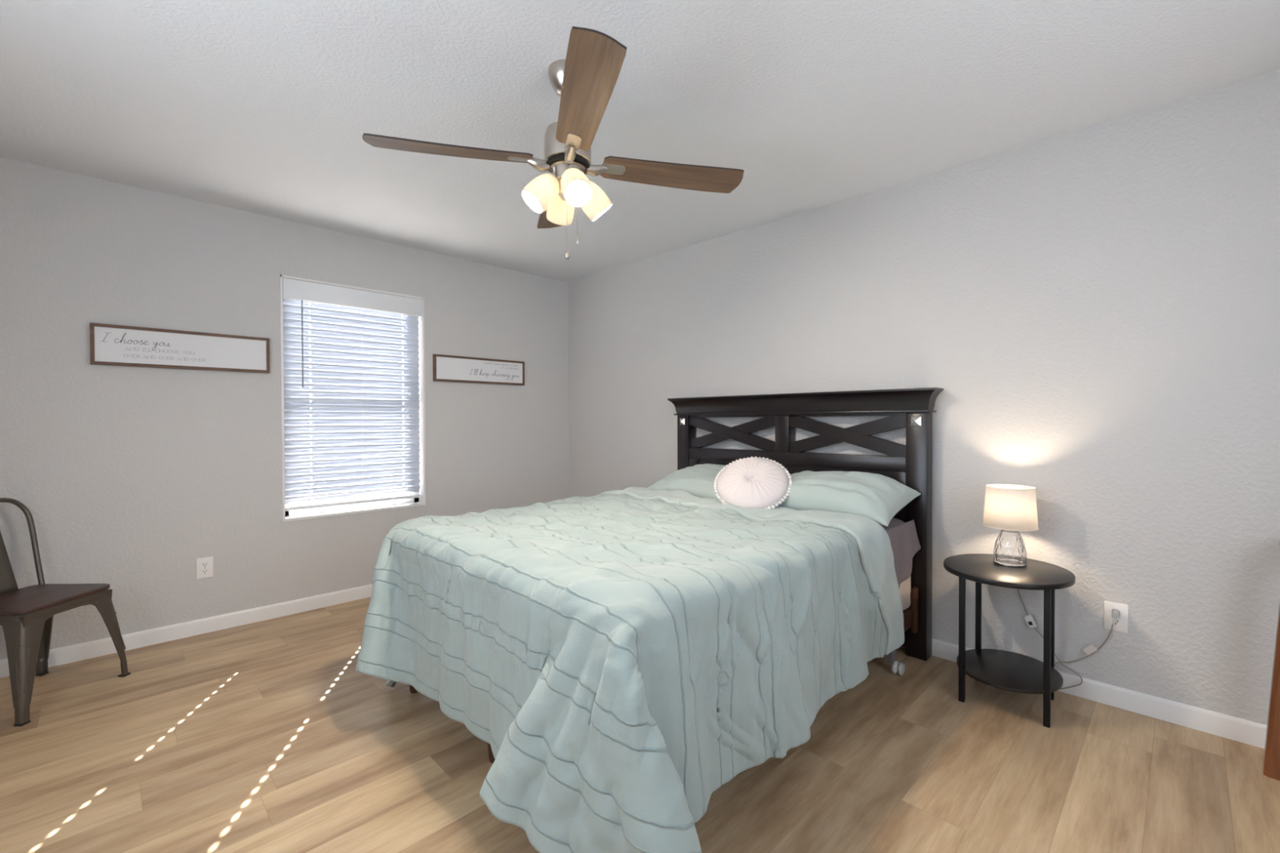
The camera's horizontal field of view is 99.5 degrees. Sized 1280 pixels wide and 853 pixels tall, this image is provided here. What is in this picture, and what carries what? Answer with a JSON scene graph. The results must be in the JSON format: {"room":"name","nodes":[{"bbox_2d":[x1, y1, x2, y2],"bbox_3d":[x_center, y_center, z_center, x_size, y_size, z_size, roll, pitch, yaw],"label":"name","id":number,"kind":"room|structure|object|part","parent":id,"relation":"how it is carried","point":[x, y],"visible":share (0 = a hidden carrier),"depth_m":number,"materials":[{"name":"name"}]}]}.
{"room":"bedroom","nodes":[
{"label":"bedroom","id":0,"kind":"room"},
{"bbox_2d":[0,157,568,659],"bbox_3d":[-2.013,-0.057,3.610,3.990,2.440,0.120,-1,1,-45],"label":"wall","id":1,"kind":"structure","parent":0,"point":[126,477],"depth_m":3.04,"materials":[{"name":"grey paint"}]},
{"bbox_2d":[89,322,270,373],"bbox_3d":[-2.510,-0.423,3.008,0.761,0.209,0.026,-1,1,-45],"label":"wall sign","id":2,"kind":"object","parent":1,"relation":"attached to","point":[110,344],"visible":1,"depth_m":2.97,"materials":[{"name":"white wood"}]},
{"bbox_2d":[0,583,372,678],"bbox_3d":[-1.967,1.122,3.571,3.737,0.083,0.013,-1,1,-45],"label":"baseboard","id":3,"kind":"structure","parent":1,"relation":"attached to","point":[88,650],"depth_m":3.04,"materials":[{"name":"white paint"}]},
{"bbox_2d":[195,556,213,579],"bbox_3d":[-2.468,0.802,3.074,0.076,0.117,0.009,-1,1,-45],"label":"wall outlet","id":4,"kind":"object","parent":1,"relation":"attached to","point":[204,566],"visible":1,"depth_m":3.07,"materials":[{"name":"white plastic"}]},
{"bbox_2d":[200,561,208,567],"bbox_3d":[-2.466,0.782,3.072,0.034,0.027,0.003,-1,1,-45],"label":"receptacle","id":5,"kind":"object","parent":4,"relation":"attached to","point":[203,564],"depth_m":3.07,"materials":[{"name":"white plastic"}]},
{"bbox_2d":[200,568,208,573],"bbox_3d":[-2.466,0.821,3.072,0.034,0.027,0.003,-1,1,-45],"label":"receptacle","id":6,"kind":"object","parent":4,"relation":"attached to","point":[202,571],"depth_m":3.07,"materials":[{"name":"white plastic"}]},
{"bbox_2d":[280,275,425,521],"bbox_3d":[-1.929,-0.176,3.686,0.890,1.517,0.126,-1,1,-45],"label":"window","id":7,"kind":"structure","parent":1,"relation":"in","point":[308,513],"depth_m":3.73,"materials":[{"name":"white paint"}]},
{"bbox_3d":[-1.956,-0.179,3.714,0.866,1.487,0.041,-1,1,-45],"label":"frame","id":8,"kind":"part","parent":7,"relation":"part of","materials":[{"name":"white plastic"}]},
{"bbox_2d":[282,277,422,511],"bbox_3d":[-1.904,-0.196,3.663,0.866,1.448,0.090,-1,1,-45],"label":"window blind","id":9,"kind":"object","parent":7,"relation":"attached to","point":[357,370],"visible":0.93,"depth_m":3.64,"materials":[{"name":"white plastic"}]},
{"bbox_3d":[-2.108,-0.180,3.486,0.002,1.370,0.053,-1,1,-45],"label":"ladder cord","id":10,"kind":"part","parent":9,"relation":"part of","materials":[{"name":"white fabric"}]},
{"bbox_3d":[-1.919,0.511,3.682,0.852,0.022,0.048,-1,1,-45],"label":"rail","id":11,"kind":"part","parent":9,"relation":"part of","materials":[{"name":"white plastic"}]},
{"bbox_3d":[-1.901,-0.183,3.692,0.002,1.370,0.053,-1,1,-45],"label":"ladder cord","id":12,"kind":"part","parent":9,"relation":"part of","materials":[{"name":"white fabric"}]},
{"bbox_3d":[-1.694,-0.186,3.898,0.002,1.370,0.053,-1,1,-45],"label":"ladder cord","id":13,"kind":"part","parent":9,"relation":"part of","materials":[{"name":"white fabric"}]},
{"bbox_3d":[-1.926,0.574,3.695,0.890,0.018,0.126,-1,1,-45],"label":"sill","id":14,"kind":"part","parent":7,"relation":"part of","materials":[{"name":"white paint"}]},
{"bbox_2d":[432,354,524,385],"bbox_3d":[-1.246,-0.438,4.263,0.772,0.197,0.026,-1,1,-45],"label":"wall sign","id":15,"kind":"object","parent":1,"relation":"attached to","point":[447,368],"visible":1,"depth_m":4.23,"materials":[{"name":"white wood"}]},
{"bbox_2d":[0,0,1279,282],"bbox_3d":[-0.301,-1.313,1.868,3.990,0.100,4.990,-1,1,-45],"label":"ceiling","id":16,"kind":"structure","parent":0,"point":[261,107],"depth_m":2.05,"materials":[{"name":"white paint"}]},
{"bbox_2d":[362,26,743,260],"bbox_3d":[-0.257,-0.926,1.936,1.015,0.676,1.015,0,1,31],"label":"ceiling fan","id":17,"kind":"object","parent":16,"relation":"hanging from","point":[584,82],"visible":1,"depth_m":1.86,"materials":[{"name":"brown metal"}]},
{"bbox_3d":[-0.641,-0.937,1.838,0.542,0.010,0.140,0,13,-14],"label":"blade","id":18,"kind":"part","parent":17,"relation":"part of","materials":[{"name":"brown wood"}]},
{"bbox_3d":[-0.340,-0.825,1.902,0.101,0.118,0.101,44,-15,-17],"label":"lamp shade","id":19,"kind":"part","parent":17,"relation":"part of","materials":[{"name":"white glass"}]},
{"bbox_3d":[-0.355,-0.944,2.320,0.140,0.010,0.542,-13,4,-14],"label":"blade","id":20,"kind":"part","parent":17,"relation":"part of","materials":[{"name":"brown wood"}]},
{"bbox_3d":[-0.292,-0.827,2.019,0.101,0.118,0.101,0,43,-23],"label":"lamp shade","id":21,"kind":"part","parent":17,"relation":"part of","materials":[{"name":"white glass"}]},
{"bbox_3d":[-0.257,-0.741,1.910,0.002,0.255,0.002,-1,1,-45],"label":"pull chain","id":22,"kind":"part","parent":17,"relation":"part of","materials":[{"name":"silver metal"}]},
{"bbox_3d":[-0.223,-0.826,1.855,0.048,0.076,0.048,0,-41,-23],"label":"light bulb","id":23,"kind":"part","parent":17,"relation":"part of","materials":[{"name":"white glass"}]},
{"bbox_3d":[-0.222,-0.825,1.855,0.101,0.118,0.101,0,-41,-23],"label":"lamp shade","id":24,"kind":"part","parent":17,"relation":"part of","materials":[{"name":"white glass"}]},
{"bbox_3d":[-0.223,-0.774,1.929,0.002,0.190,0.002,-1,1,-45],"label":"pull chain","id":25,"kind":"part","parent":17,"relation":"part of","materials":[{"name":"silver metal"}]},
{"bbox_3d":[-0.160,-0.936,1.552,0.140,0.010,0.542,12,-2,-14],"label":"blade","id":26,"kind":"part","parent":17,"relation":"part of","materials":[{"name":"brown wood"}]},
{"bbox_3d":[-0.175,-0.827,1.972,0.101,0.118,0.101,-45,16,-16],"label":"lamp shade","id":27,"kind":"part","parent":17,"relation":"part of","materials":[{"name":"white glass"}]},
{"bbox_3d":[0.126,-0.942,2.033,0.542,0.010,0.140,0,-11,-14],"label":"blade","id":28,"kind":"part","parent":17,"relation":"part of","materials":[{"name":"brown wood"}]},
{"bbox_2d":[0,596,1279,852],"bbox_3d":[-0.293,1.227,1.897,3.990,0.100,4.990,-1,1,-45],"label":"floor","id":29,"kind":"structure","parent":0,"point":[267,735],"depth_m":1.87,"materials":[{"name":"brown wood"}]},
{"bbox_2d":[0,497,130,726],"bbox_3d":[-2.673,0.749,2.360,0.488,0.861,0.444,0,1,2],"label":"metal chair","id":30,"kind":"object","parent":29,"relation":"on","point":[26,613],"visible":1,"depth_m":2.35,"materials":[{"name":"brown metal"}]},
{"bbox_3d":[-2.485,0.972,2.186,0.132,0.412,0.125,-1,1,-43],"label":"leg","id":31,"kind":"part","parent":30,"relation":"part of","materials":[{"name":"grey metal"}]},
{"bbox_3d":[-2.809,0.969,2.538,0.132,0.412,0.126,-1,1,-43],"label":"leg","id":32,"kind":"part","parent":30,"relation":"part of","materials":[{"name":"grey metal"}]},
{"bbox_3d":[-2.645,0.746,2.359,0.364,0.018,0.376,0,1,2],"label":"seat","id":33,"kind":"part","parent":30,"relation":"part of","materials":[{"name":"brown wood"}]},
{"bbox_3d":[-2.473,0.968,2.526,0.125,0.412,0.132,-1,1,-43],"label":"leg","id":34,"kind":"part","parent":30,"relation":"part of","materials":[{"name":"grey metal"}]},
{"bbox_2d":[408,387,943,763],"bbox_3d":[0.168,0.492,2.588,2.063,1.351,1.734,-1,1,-45],"label":"bed","id":35,"kind":"object","parent":29,"relation":"on","point":[910,464],"visible":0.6,"depth_m":2.94,"materials":[{"name":"brown wood"}]},
{"bbox_3d":[-0.999,1.089,2.400,0.062,0.170,0.062,-1,1,-45],"label":"leg","id":36,"kind":"part","parent":35,"relation":"part of","materials":[{"name":"brown wood"}]},
{"bbox_3d":[-0.513,1.093,1.910,0.062,0.170,0.062,-1,1,-45],"label":"leg","id":37,"kind":"part","parent":35,"relation":"part of","materials":[{"name":"brown wood"}]},
{"bbox_2d":[355,486,904,852],"bbox_3d":[-0.017,0.769,2.364,1.926,0.782,2.002,-1,1,-45],"label":"comforter","id":38,"kind":"object","parent":35,"relation":"on","point":[620,657],"visible":0.99,"depth_m":1.63,"materials":[{"name":"teal fabric"}]},
{"bbox_2d":[713,456,792,509],"bbox_3d":[0.578,0.294,2.790,0.330,0.259,0.382,-1,1,-45],"label":"round cushion","id":39,"kind":"object","parent":38,"relation":"on","point":[751,482],"visible":0.92,"depth_m":2.73,"materials":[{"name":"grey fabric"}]},
{"bbox_3d":[0.329,0.533,3.831,0.083,1.240,0.099,-1,1,-45],"label":"post","id":40,"kind":"part","parent":35,"relation":"part of","materials":[{"name":"brown wood"}]},
{"bbox_3d":[0.882,0.467,3.281,0.051,0.480,1.300,-1,1,-45],"label":"panel","id":41,"kind":"part","parent":35,"relation":"part of","materials":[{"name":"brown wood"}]},
{"bbox_3d":[0.870,-0.069,3.282,0.061,0.020,1.435,-1,1,-45],"label":"rail","id":42,"kind":"part","parent":35,"relation":"part of","materials":[{"name":"brown wood"}]},
{"bbox_3d":[0.869,0.189,3.283,0.071,0.076,1.435,-1,1,-45],"label":"rail","id":43,"kind":"part","parent":35,"relation":"part of","materials":[{"name":"brown wood"}]},
{"bbox_3d":[0.852,-0.134,3.263,0.129,0.118,1.734,-1,1,-45],"label":"crown","id":44,"kind":"part","parent":35,"relation":"part of","materials":[{"name":"brown wood"}]},
{"bbox_3d":[1.190,1.057,2.572,0.040,0.125,0.030,-1,1,-45],"label":"caster stem","id":45,"kind":"part","parent":35,"relation":"part of","materials":[{"name":"grey metal"}]},
{"bbox_3d":[0.876,1.077,3.298,0.057,0.100,1.435,-1,1,-45],"label":"floor rail","id":46,"kind":"part","parent":35,"relation":"part of","materials":[{"name":"wood"}]},
{"bbox_2d":[899,574,911,610],"bbox_3d":[0.150,0.787,2.567,1.940,0.261,1.535,-1,1,-45],"label":"box spring","id":47,"kind":"object","parent":35,"relation":"on","point":[905,586],"visible":0.02,"depth_m":2.63,"materials":[{"name":"beige fabric"}]},
{"bbox_2d":[880,517,920,588],"bbox_3d":[0.155,0.607,2.556,1.942,0.313,1.576,-1,1,-45],"label":"mattress","id":48,"kind":"object","parent":47,"relation":"on","point":[903,536],"visible":0.14,"depth_m":2.56,"materials":[{"name":"white fabric"}]},
{"bbox_2d":[648,463,725,498],"bbox_3d":[0.430,0.339,3.333,0.506,0.199,0.751,-1,1,-45],"label":"bed pillow","id":49,"kind":"object","parent":48,"relation":"on","point":[698,480],"visible":0.45,"depth_m":3.25,"materials":[{"name":"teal fabric"}]},
{"bbox_2d":[778,471,920,526],"bbox_3d":[0.970,0.333,2.757,0.497,0.210,0.730,-1,1,-45],"label":"bed pillow","id":50,"kind":"object","parent":48,"relation":"on","point":[877,497],"visible":0.74,"depth_m":2.58,"materials":[{"name":"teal fabric"}]},
{"bbox_3d":[0.675,0.959,2.043,1.955,0.097,0.025,-1,1,-45],"label":"rail","id":51,"kind":"part","parent":35,"relation":"part of","materials":[{"name":"brown wood"}]},
{"bbox_3d":[1.411,0.542,2.742,0.083,1.240,0.100,-1,1,-45],"label":"post","id":52,"kind":"part","parent":35,"relation":"part of","materials":[{"name":"brown wood"}]},
{"bbox_2d":[943,553,1075,728],"bbox_3d":[1.558,0.883,2.309,0.504,0.567,0.460,-1,1,-45],"label":"side table","id":53,"kind":"object","parent":29,"relation":"on","point":[1010,671],"visible":0.97,"depth_m":2.26,"materials":[{"name":"black laminate"}]},
{"bbox_3d":[1.367,0.894,2.302,0.021,0.545,0.021,-1,1,-45],"label":"leg","id":54,"kind":"part","parent":53,"relation":"part of","materials":[{"name":"black wood"}]},
{"bbox_3d":[1.550,0.892,2.484,0.021,0.545,0.021,-1,1,-45],"label":"leg","id":55,"kind":"part","parent":53,"relation":"part of","materials":[{"name":"black wood"}]},
{"bbox_2d":[956,648,1062,693],"bbox_3d":[1.561,1.031,2.302,0.408,0.014,0.372,-1,1,-45],"label":"shelf","id":56,"kind":"object","parent":53,"relation":"attached to","point":[1010,671],"depth_m":2.27,"materials":[{"name":"black laminate"}]},
{"bbox_3d":[1.585,0.896,2.111,0.021,0.545,0.021,-1,1,-45],"label":"leg","id":57,"kind":"part","parent":53,"relation":"part of","materials":[{"name":"black wood"}]},
{"bbox_2d":[982,484,1119,689],"bbox_3d":[1.729,0.714,2.308,0.276,0.903,0.450,-1,1,-45],"label":"table lamp","id":58,"kind":"object","parent":53,"relation":"on","point":[1011,509],"visible":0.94,"depth_m":2.31,"materials":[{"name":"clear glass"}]},
{"bbox_3d":[1.615,0.526,2.368,0.123,0.145,0.123,-1,1,-45],"label":"glass","id":59,"kind":"part","parent":58,"relation":"part of","materials":[{"name":"clear glass"}]},
{"bbox_3d":[1.615,0.349,2.366,0.200,0.172,0.200,-1,1,-45],"label":"lamp shade","id":60,"kind":"part","parent":58,"relation":"part of","materials":[{"name":"white fabric"}]},
{"bbox_3d":[1.709,0.727,2.444,0.113,0.277,0.063,-1,1,-45],"label":"cord","id":61,"kind":"part","parent":58,"relation":"part of","materials":[{"name":"beige plastic"}]},
{"bbox_2d":[1024,614,1036,627],"bbox_3d":[1.762,0.879,2.446,0.018,0.057,0.047,-1,1,-45],"label":"switch","id":62,"kind":"object","parent":58,"relation":"attached to","point":[1029,620],"depth_m":2.44,"materials":[{"name":"white plastic"}]},
{"bbox_3d":[1.861,0.988,2.344,0.277,0.352,0.037,0,1,39],"label":"cord","id":63,"kind":"part","parent":58,"relation":"part of","materials":[{"name":"beige plastic"}]},
{"bbox_3d":[1.759,0.893,2.319,0.021,0.545,0.021,-1,1,-45],"label":"leg","id":64,"kind":"part","parent":53,"relation":"part of","materials":[{"name":"black wood"}]},
{"bbox_2d":[1262,541,1279,780],"bbox_3d":[2.330,0.783,1.726,0.222,0.775,0.462,-1,1,-45],"label":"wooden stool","id":65,"kind":"object","parent":29,"relation":"on","point":[1271,763],"visible":1,"depth_m":1.80,"materials":[{"name":"brown wood"}]},
{"bbox_2d":[568,69,1279,724],"bbox_3d":[1.118,-0.062,3.203,0.120,2.440,4.870,-1,1,-45],"label":"wall","id":66,"kind":"structure","parent":0,"point":[1095,309],"depth_m":2.38,"materials":[{"name":"grey paint"}]},
{"bbox_2d":[902,638,1266,748],"bbox_3d":[1.032,1.116,3.212,0.013,0.083,4.750,-1,1,-45],"label":"baseboard","id":67,"kind":"structure","parent":66,"relation":"attached to","point":[1249,732],"depth_m":2.16,"materials":[{"name":"white paint"}]},
{"bbox_2d":[1103,600,1128,632],"bbox_3d":[1.980,0.792,2.256,0.009,0.117,0.076,-1,1,-45],"label":"wall outlet","id":68,"kind":"object","parent":66,"relation":"attached to","point":[1121,624],"visible":1,"depth_m":2.25,"materials":[{"name":"white plastic"}]},
{"bbox_2d":[1110,617,1121,625],"bbox_3d":[1.978,0.811,2.254,0.003,0.027,0.034,-1,1,-45],"label":"receptacle","id":69,"kind":"object","parent":68,"relation":"attached to","point":[1117,621],"depth_m":2.25,"materials":[{"name":"white plastic"}]},
{"label":"outside","id":70,"kind":"structure","parent":0,"visible":0},
{"bbox_2d":[288,474,412,506],"bbox_3d":[-7.093,1.623,8.571,20.000,0.100,13.700,-1,1,-45],"label":"ground","id":71,"kind":"structure","parent":70,"point":[408,493],"depth_m":11.58,"materials":[{"name":"white"}]}
]}

